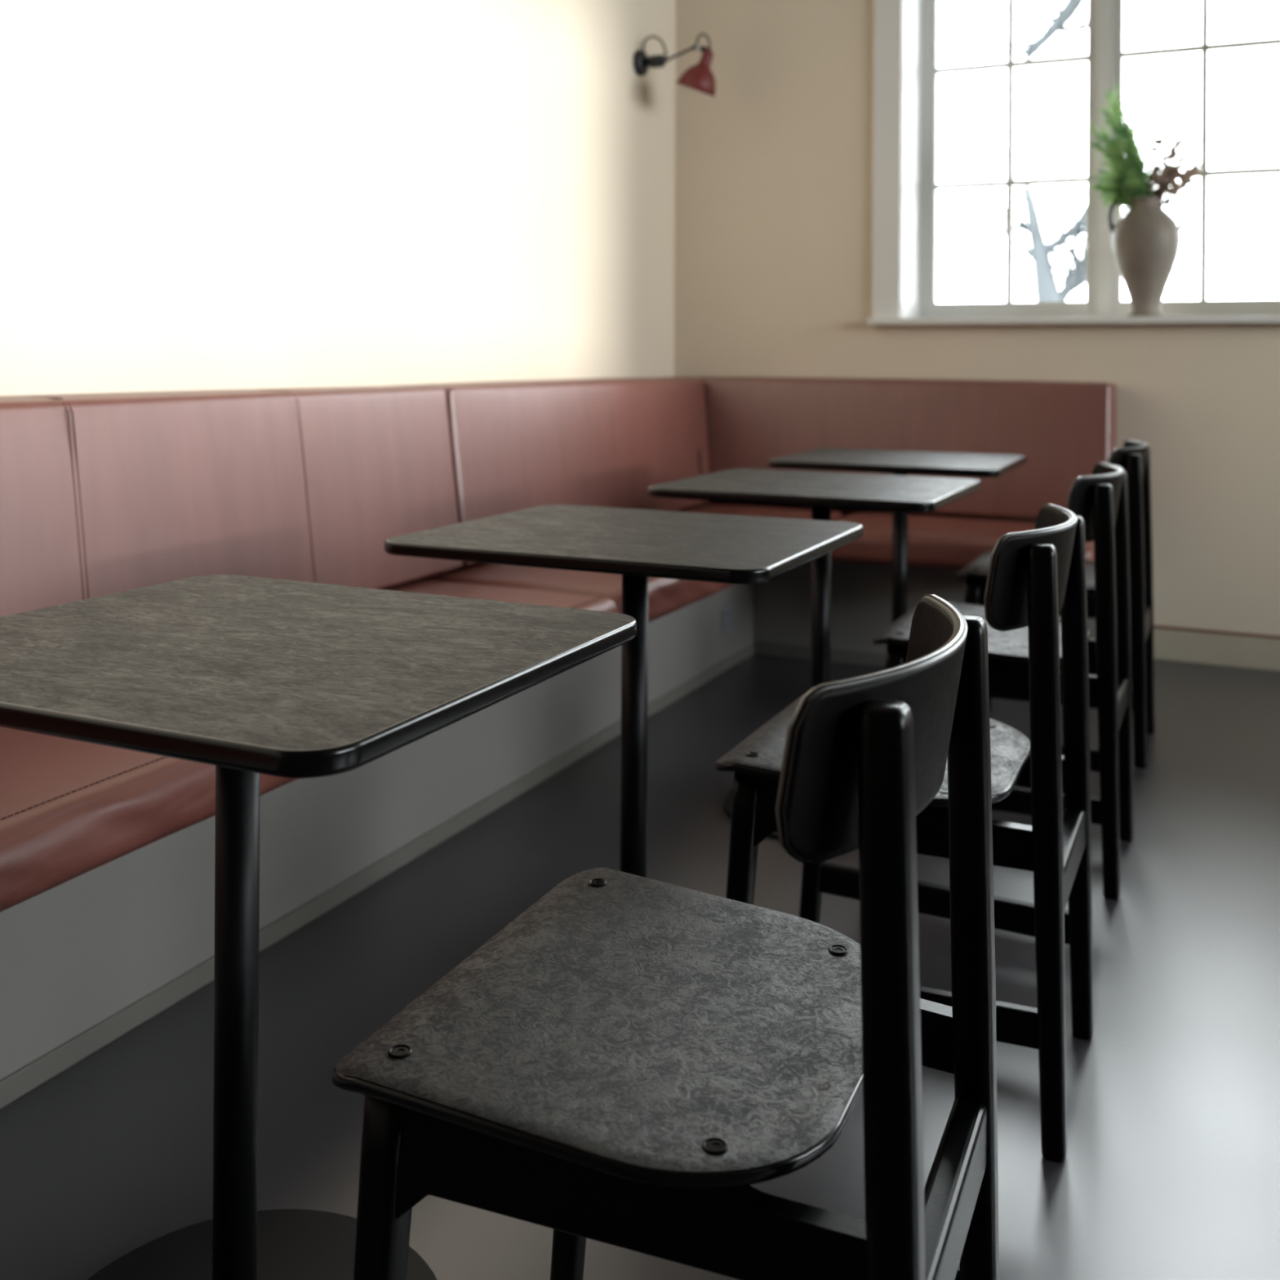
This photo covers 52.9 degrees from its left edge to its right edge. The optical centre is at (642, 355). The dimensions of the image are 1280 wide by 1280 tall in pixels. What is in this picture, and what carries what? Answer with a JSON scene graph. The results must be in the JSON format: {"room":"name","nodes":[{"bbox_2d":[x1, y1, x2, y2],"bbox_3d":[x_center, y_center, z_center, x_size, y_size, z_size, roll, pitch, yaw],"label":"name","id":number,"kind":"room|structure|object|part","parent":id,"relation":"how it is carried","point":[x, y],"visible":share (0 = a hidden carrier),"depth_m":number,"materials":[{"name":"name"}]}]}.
{"room":"cafe","nodes":[
{"label":"cafe","id":0,"kind":"room"},
{"bbox_2d":[0,0,675,395],"bbox_3d":[-1.639,-0.621,1.548,0.200,3.250,8.622,0,0,25],"label":"wall","id":1,"kind":"structure","parent":0,"point":[195,194],"depth_m":3.17,"materials":[{"name":"beige paint"}]},
{"bbox_2d":[0,386,462,617],"bbox_3d":[-1.333,0.300,1.623,0.296,0.460,3.634,0,0,25],"label":"bench backrest","id":2,"kind":"object","parent":1,"relation":"attached to","point":[101,494],"visible":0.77,"depth_m":2.47,"materials":[{"name":"red leather"}]},
{"bbox_2d":[386,377,709,565],"bbox_3d":[-0.209,0.307,4.046,0.287,0.460,1.702,0,0,25],"label":"bench backrest","id":3,"kind":"object","parent":1,"relation":"attached to","point":[516,445],"visible":0.59,"depth_m":3.79,"materials":[{"name":"red leather"}]},
{"bbox_2d":[632,32,715,97],"bbox_3d":[0.122,-1.060,4.728,0.305,0.246,0.148,0,0,25],"label":"wall lamp","id":4,"kind":"object","parent":1,"relation":"attached to","point":[700,78],"visible":1,"depth_m":4.67,"materials":[{"name":"red metal"}]},
{"bbox_3d":[-0.004,-1.086,4.786,0.027,0.096,0.096,0,0,25],"label":"wall plate","id":5,"kind":"part","parent":4,"relation":"part of","materials":[{"name":"black metal"}]},
{"bbox_3d":[0.133,-1.103,4.722,0.137,0.053,0.010,0,0,25],"label":"arm","id":6,"kind":"part","parent":4,"relation":"part of","materials":[{"name":"black metal"}]},
{"bbox_3d":[0.195,-1.024,4.693,0.144,0.173,0.148,0,0,25],"label":"lamp shade","id":7,"kind":"part","parent":4,"relation":"part of","materials":[{"name":"red metal"}]},
{"bbox_2d":[0,653,1279,1279],"bbox_3d":[1.680,1.074,0.000,7.542,0.100,8.622,0,0,25],"label":"floor","id":8,"kind":"structure","parent":0,"point":[1170,1170],"depth_m":1.92,"materials":[{"name":"grey stone"}]},
{"bbox_2d":[0,574,636,1279],"bbox_3d":[-0.392,0.647,1.285,0.622,0.730,0.556,0,0,25],"label":"cafe table","id":9,"kind":"object","parent":8,"relation":"on","point":[247,677],"visible":0.98,"depth_m":1.28,"materials":[{"name":"grey stone"}]},
{"bbox_2d":[0,583,754,1108],"bbox_3d":[-0.812,0.828,2.459,0.539,0.362,5.578,0,0,25],"label":"banquette base","id":10,"kind":"object","parent":8,"relation":"on","point":[88,959],"visible":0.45,"depth_m":2.27,"materials":[{"name":"grey paint"}]},
{"bbox_2d":[0,726,215,911],"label":"seat cushion","id":11,"kind":"object","parent":10,"relation":"on","point":[70,810],"depth_m":1.61,"materials":[{"name":"red leather"}]},
{"bbox_2d":[382,579,618,613],"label":"seat cushion","id":12,"kind":"object","parent":10,"relation":"on","point":[428,587],"depth_m":2.91,"materials":[{"name":"red leather"}]},
{"bbox_2d":[417,562,622,613],"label":"seat cushion","id":13,"kind":"object","parent":10,"relation":"on","point":[558,580],"depth_m":3.12,"materials":[{"name":"red leather"}]},
{"bbox_2d":[648,577,734,622],"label":"seat cushion","id":14,"kind":"object","parent":10,"relation":"on","point":[666,596],"depth_m":3.18,"materials":[{"name":"red leather"}]},
{"bbox_2d":[721,604,733,633],"bbox_3d":[0.274,0.853,4.160,0.009,0.076,0.090,0,0,25],"label":"power socket","id":15,"kind":"object","parent":10,"relation":"attached to","point":[727,612],"visible":1,"depth_m":4.15,"materials":[{"name":"grey plastic"}]},
{"bbox_2d":[724,619,731,630],"bbox_3d":[0.276,0.871,4.159,0.003,0.024,0.060,0,0,25],"label":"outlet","id":16,"kind":"object","parent":15,"relation":"attached to","point":[727,622],"depth_m":4.16,"materials":[{"name":"grey plastic"}]},
{"bbox_2d":[724,608,732,618],"bbox_3d":[0.277,0.835,4.159,0.003,0.024,0.060,0,0,25],"label":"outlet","id":17,"kind":"object","parent":15,"relation":"attached to","point":[728,611],"depth_m":4.16,"materials":[{"name":"grey plastic"}]},
{"bbox_2d":[675,502,811,519],"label":"seat cushion","id":18,"kind":"object","parent":10,"relation":"on","point":[732,509],"depth_m":4.50,"materials":[{"name":"red leather"}]},
{"bbox_2d":[384,504,862,877],"bbox_3d":[-0.014,0.649,2.077,0.622,0.730,0.556,0,0,25],"label":"cafe table","id":19,"kind":"object","parent":8,"relation":"on","point":[637,545],"visible":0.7,"depth_m":2.04,"materials":[{"name":"grey stone"}]},
{"bbox_2d":[332,594,999,1279],"bbox_3d":[0.047,0.620,1.113,0.469,0.791,0.450,0,0,24],"label":"dining chair","id":20,"kind":"object","parent":8,"relation":"on","point":[619,1064],"visible":1,"depth_m":1.00,"materials":[{"name":"black wood"}]},
{"bbox_3d":[-0.212,0.792,1.027,0.066,0.442,0.037,0,0,24],"label":"leg","id":21,"kind":"part","parent":20,"relation":"part of","materials":[{"name":"black wood"}]},
{"bbox_3d":[-0.065,0.793,1.360,0.066,0.442,0.037,0,0,24],"label":"leg","id":22,"kind":"part","parent":20,"relation":"part of","materials":[{"name":"black wood"}]},
{"bbox_3d":[0.010,0.570,1.129,0.388,0.031,0.450,0,0,24],"label":"seat","id":23,"kind":"part","parent":20,"relation":"part of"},
{"bbox_3d":[-0.015,0.624,0.952,0.396,0.111,0.022,0,0,21],"label":"rail","id":24,"kind":"part","parent":20,"relation":"part of","materials":[{"name":"black wood"}]},
{"bbox_3d":[0.212,0.289,1.041,0.089,0.128,0.411,0,0,24],"label":"backrest","id":25,"kind":"part","parent":20,"relation":"part of","materials":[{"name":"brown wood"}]},
{"bbox_3d":[0.172,0.628,0.881,0.052,0.776,0.037,0,0,24],"label":"leg","id":26,"kind":"part","parent":20,"relation":"part of","materials":[{"name":"black wood"}]},
{"bbox_3d":[0.124,0.625,1.267,0.396,0.111,0.022,0,0,27],"label":"rail","id":27,"kind":"part","parent":20,"relation":"part of","materials":[{"name":"black wood"}]},
{"bbox_3d":[0.302,0.628,1.176,0.052,0.776,0.037,0,0,24],"label":"leg","id":28,"kind":"part","parent":20,"relation":"part of","materials":[{"name":"black wood"}]},
{"bbox_2d":[648,468,981,839],"bbox_3d":[0.395,0.651,2.884,0.622,0.730,0.556,0,0,25],"label":"cafe table","id":29,"kind":"object","parent":8,"relation":"on","point":[823,491],"visible":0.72,"depth_m":2.85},
{"bbox_2d":[767,448,1026,624],"bbox_3d":[0.723,0.653,3.622,0.622,0.730,0.556,0,0,24],"label":"cafe table","id":30,"kind":"object","parent":8,"relation":"on","point":[904,463],"visible":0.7,"depth_m":3.58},
{"bbox_2d":[715,503,1093,1162],"bbox_3d":[0.395,0.622,1.875,0.469,0.791,0.450,0,0,25],"label":"dining chair","id":31,"kind":"object","parent":8,"relation":"on","point":[1034,575],"visible":0.62,"depth_m":1.72,"materials":[{"name":"black wood"}]},
{"bbox_3d":[0.135,0.795,1.795,0.066,0.442,0.037,0,0,25],"label":"leg","id":32,"kind":"part","parent":31,"relation":"part of","materials":[{"name":"black wood"}]},
{"bbox_3d":[0.288,0.796,2.125,0.066,0.442,0.037,0,0,25],"label":"leg","id":33,"kind":"part","parent":31,"relation":"part of","materials":[{"name":"black wood"}]},
{"bbox_3d":[0.358,0.572,1.892,0.388,0.031,0.450,0,0,25],"label":"seat","id":34,"kind":"part","parent":31,"relation":"part of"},
{"bbox_3d":[0.330,0.626,1.715,0.396,0.111,0.022,0,0,22],"label":"rail","id":35,"kind":"part","parent":31,"relation":"part of","materials":[{"name":"black wood"}]},
{"bbox_3d":[0.558,0.291,1.800,0.089,0.128,0.411,0,0,25],"label":"backrest","id":36,"kind":"part","parent":31,"relation":"part of","materials":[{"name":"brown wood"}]},
{"bbox_3d":[0.475,0.627,2.027,0.396,0.111,0.022,0,0,28],"label":"rail","id":37,"kind":"part","parent":31,"relation":"part of","materials":[{"name":"black wood"}]},
{"bbox_3d":[0.515,0.630,1.641,0.052,0.776,0.037,0,0,25],"label":"leg","id":38,"kind":"part","parent":31,"relation":"part of","materials":[{"name":"black wood"}]},
{"bbox_3d":[0.651,0.631,1.933,0.052,0.776,0.037,0,0,25],"label":"leg","id":39,"kind":"part","parent":31,"relation":"part of","materials":[{"name":"black wood"}]},
{"bbox_2d":[754,560,1095,667],"bbox_3d":[0.997,0.839,4.396,1.116,0.362,0.539,0,0,25],"label":"banquette base","id":40,"kind":"object","parent":8,"relation":"on","point":[861,593],"visible":0.4,"depth_m":4.26,"materials":[{"name":"grey paint"}]},
{"bbox_2d":[831,512,1093,570],"bbox_3d":[1.014,0.601,4.126,0.872,0.111,0.549,0,0,25],"label":"seat cushion","id":41,"kind":"object","parent":40,"relation":"on","point":[934,542],"visible":0.43,"depth_m":3.97,"materials":[{"name":"red leather"}]},
{"bbox_2d":[872,462,1133,899],"bbox_3d":[0.755,0.624,2.664,0.469,0.791,0.450,0,0,25],"label":"dining chair","id":42,"kind":"object","parent":8,"relation":"on","point":[1100,498],"visible":0.59,"depth_m":2.47,"materials":[{"name":"black wood"}]},
{"bbox_3d":[0.495,0.797,2.583,0.066,0.442,0.037,0,0,25],"label":"leg","id":43,"kind":"part","parent":42,"relation":"part of","materials":[{"name":"black wood"}]},
{"bbox_3d":[0.718,0.574,2.681,0.388,0.031,0.450,0,0,25],"label":"seat","id":44,"kind":"part","parent":42,"relation":"part of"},
{"bbox_3d":[0.690,0.629,2.504,0.396,0.111,0.022,0,0,22],"label":"rail","id":45,"kind":"part","parent":42,"relation":"part of","materials":[{"name":"black wood"}]},
{"bbox_3d":[0.835,0.629,2.816,0.396,0.111,0.022,0,0,28],"label":"rail","id":46,"kind":"part","parent":42,"relation":"part of","materials":[{"name":"black wood"}]},
{"bbox_3d":[0.919,0.294,2.588,0.089,0.128,0.411,0,0,25],"label":"backrest","id":47,"kind":"part","parent":42,"relation":"part of","materials":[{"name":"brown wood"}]},
{"bbox_3d":[0.876,0.632,2.430,0.052,0.776,0.037,0,0,25],"label":"leg","id":48,"kind":"part","parent":42,"relation":"part of","materials":[{"name":"black wood"}]},
{"bbox_3d":[1.012,0.633,2.722,0.052,0.776,0.037,0,0,25],"label":"leg","id":49,"kind":"part","parent":42,"relation":"part of","materials":[{"name":"black wood"}]},
{"bbox_2d":[955,440,1155,768],"bbox_3d":[1.108,0.626,3.437,0.469,0.791,0.450,0,0,25],"label":"dining chair","id":50,"kind":"object","parent":8,"relation":"on","point":[1134,457],"visible":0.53,"depth_m":3.20,"materials":[{"name":"black wood"}]},
{"bbox_3d":[0.848,0.799,3.356,0.066,0.442,0.037,0,0,25],"label":"leg","id":51,"kind":"part","parent":50,"relation":"part of","materials":[{"name":"black wood"}]},
{"bbox_3d":[1.001,0.800,3.687,0.066,0.442,0.037,0,0,25],"label":"leg","id":52,"kind":"part","parent":50,"relation":"part of","materials":[{"name":"black wood"}]},
{"bbox_3d":[1.071,0.576,3.454,0.388,0.031,0.450,0,0,25],"label":"seat","id":53,"kind":"part","parent":50,"relation":"part of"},
{"bbox_3d":[1.043,0.631,3.277,0.394,0.111,0.044,0,0,25],"label":"rail","id":54,"kind":"part","parent":50,"relation":"part of","materials":[{"name":"black wood"}]},
{"bbox_3d":[1.188,0.632,3.589,0.396,0.111,0.022,0,0,28],"label":"rail","id":55,"kind":"part","parent":50,"relation":"part of","materials":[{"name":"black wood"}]},
{"bbox_3d":[1.272,0.296,3.361,0.089,0.128,0.411,0,0,25],"label":"backrest","id":56,"kind":"part","parent":50,"relation":"part of","materials":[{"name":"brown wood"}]},
{"bbox_3d":[1.229,0.634,3.203,0.052,0.776,0.037,0,0,25],"label":"leg","id":57,"kind":"part","parent":50,"relation":"part of","materials":[{"name":"black wood"}]},
{"bbox_3d":[1.365,0.635,3.495,0.052,0.776,0.037,0,0,25],"label":"leg","id":58,"kind":"part","parent":50,"relation":"part of","materials":[{"name":"black wood"}]},
{"bbox_2d":[673,0,1279,635],"bbox_3d":[3.346,-0.590,3.797,6.942,3.250,0.340,0,0,25],"label":"wall","id":59,"kind":"structure","parent":0,"point":[774,171],"depth_m":4.80,"materials":[{"name":"beige paint"}]},
{"bbox_2d":[668,376,1116,519],"bbox_3d":[0.814,0.313,4.622,1.656,0.460,0.287,0,0,25],"label":"bench backrest","id":60,"kind":"object","parent":59,"relation":"attached to","point":[1063,429],"visible":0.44,"depth_m":4.41,"materials":[{"name":"red leather"}]},
{"bbox_2d":[866,0,1279,324],"bbox_3d":[1.626,-1.102,4.582,1.561,1.993,0.431,0,0,25],"label":"window","id":61,"kind":"structure","parent":59,"relation":"in","point":[904,237],"depth_m":4.73,"materials":[{"name":"white paint"}]},
{"bbox_3d":[0.903,-1.119,4.736,0.103,1.968,0.020,0,0,25],"label":"casing","id":62,"kind":"part","parent":61,"relation":"part of","materials":[{"name":"white paint"}]},
{"bbox_3d":[1.261,-0.422,4.948,0.268,0.442,0.004,0,0,25],"label":"pane","id":63,"kind":"part","parent":61,"relation":"part of","materials":[{"name":"clear glass"}]},
{"bbox_3d":[1.264,-0.878,4.948,0.268,0.429,0.004,0,0,25],"label":"pane","id":64,"kind":"part","parent":61,"relation":"part of","materials":[{"name":"clear glass"}]},
{"bbox_3d":[1.397,-1.064,4.888,0.622,1.823,0.040,0,0,25],"label":"sash","id":65,"kind":"part","parent":61,"relation":"part of","materials":[{"name":"glass"}]},
{"bbox_3d":[1.527,-0.876,4.825,0.268,0.429,0.004,0,0,25],"label":"pane","id":66,"kind":"part","parent":61,"relation":"part of","materials":[{"name":"clear glass"}]},
{"bbox_3d":[1.607,-0.118,4.555,1.561,0.025,0.371,0,0,25],"label":"sill","id":67,"kind":"part","parent":61,"relation":"part of","materials":[{"name":"white paint"}]},
{"bbox_2d":[1106,195,1186,316],"bbox_3d":[1.734,-0.336,4.435,0.222,0.412,0.222,0,0,-33],"label":"vase","id":68,"kind":"object","parent":61,"relation":"on","point":[1146,242],"visible":0.91,"depth_m":4.37,"materials":[{"name":"ceramic"}]},
{"bbox_3d":[1.659,-0.482,4.471,0.086,0.113,0.024,0,0,25],"label":"handle","id":69,"kind":"part","parent":68,"relation":"part of","materials":[{"name":"grey ceramic"}]},
{"bbox_2d":[1086,82,1155,210],"bbox_3d":[1.667,-0.705,4.463,0.236,0.470,0.183,0,0,25],"label":"plant","id":70,"kind":"object","parent":68,"relation":"in","point":[1131,181],"visible":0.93,"depth_m":4.43,"materials":[{"name":"green plant"}]},
{"bbox_2d":[1144,123,1202,206],"bbox_3d":[1.815,-0.634,4.407,0.181,0.331,0.125,0,0,21],"label":"blossom spray","id":71,"kind":"object","parent":68,"relation":"in","point":[1164,180],"visible":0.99,"depth_m":4.40,"materials":[{"name":"brown plant"}]},
{"bbox_3d":[1.812,-0.481,4.399,0.086,0.113,0.024,0,0,25],"label":"handle","id":72,"kind":"part","parent":68,"relation":"part of","materials":[{"name":"grey ceramic"}]},
{"bbox_3d":[2.010,-1.060,4.603,0.616,1.823,0.040,0,0,25],"label":"sash","id":73,"kind":"part","parent":61,"relation":"part of","materials":[{"name":"glass"}]},
{"bbox_2d":[1153,625,1279,671],"bbox_3d":[4.010,0.983,3.287,5.290,0.112,0.016,0,0,25],"label":"baseboard","id":74,"kind":"structure","parent":59,"relation":"attached to","point":[1215,647],"depth_m":4.26,"materials":[{"name":"beige paint"}]},
{"label":"outside","id":75,"kind":"structure","parent":0,"visible":0},
{"bbox_3d":[20.059,2.188,43.151,120.000,0.100,84.818,0,0,25],"label":"ground","id":76,"kind":"structure","parent":75,"visible":0},
{"bbox_2d":[968,0,1148,73],"bbox_3d":[5.257,-1.693,16.401,2.167,7.480,1.385,0,0,15],"label":"bare tree","id":77,"kind":"object","parent":76,"relation":"on","point":[1064,15],"visible":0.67,"depth_m":16.30,"materials":[{"name":"grey plant"}]},
{"bbox_2d":[957,132,1165,302],"bbox_3d":[4.850,-0.267,14.537,2.061,4.664,1.841,0,0,-27],"label":"bare tree","id":78,"kind":"object","parent":76,"relation":"on","point":[1046,286],"visible":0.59,"depth_m":14.40,"materials":[{"name":"grey plant"}]}
]}

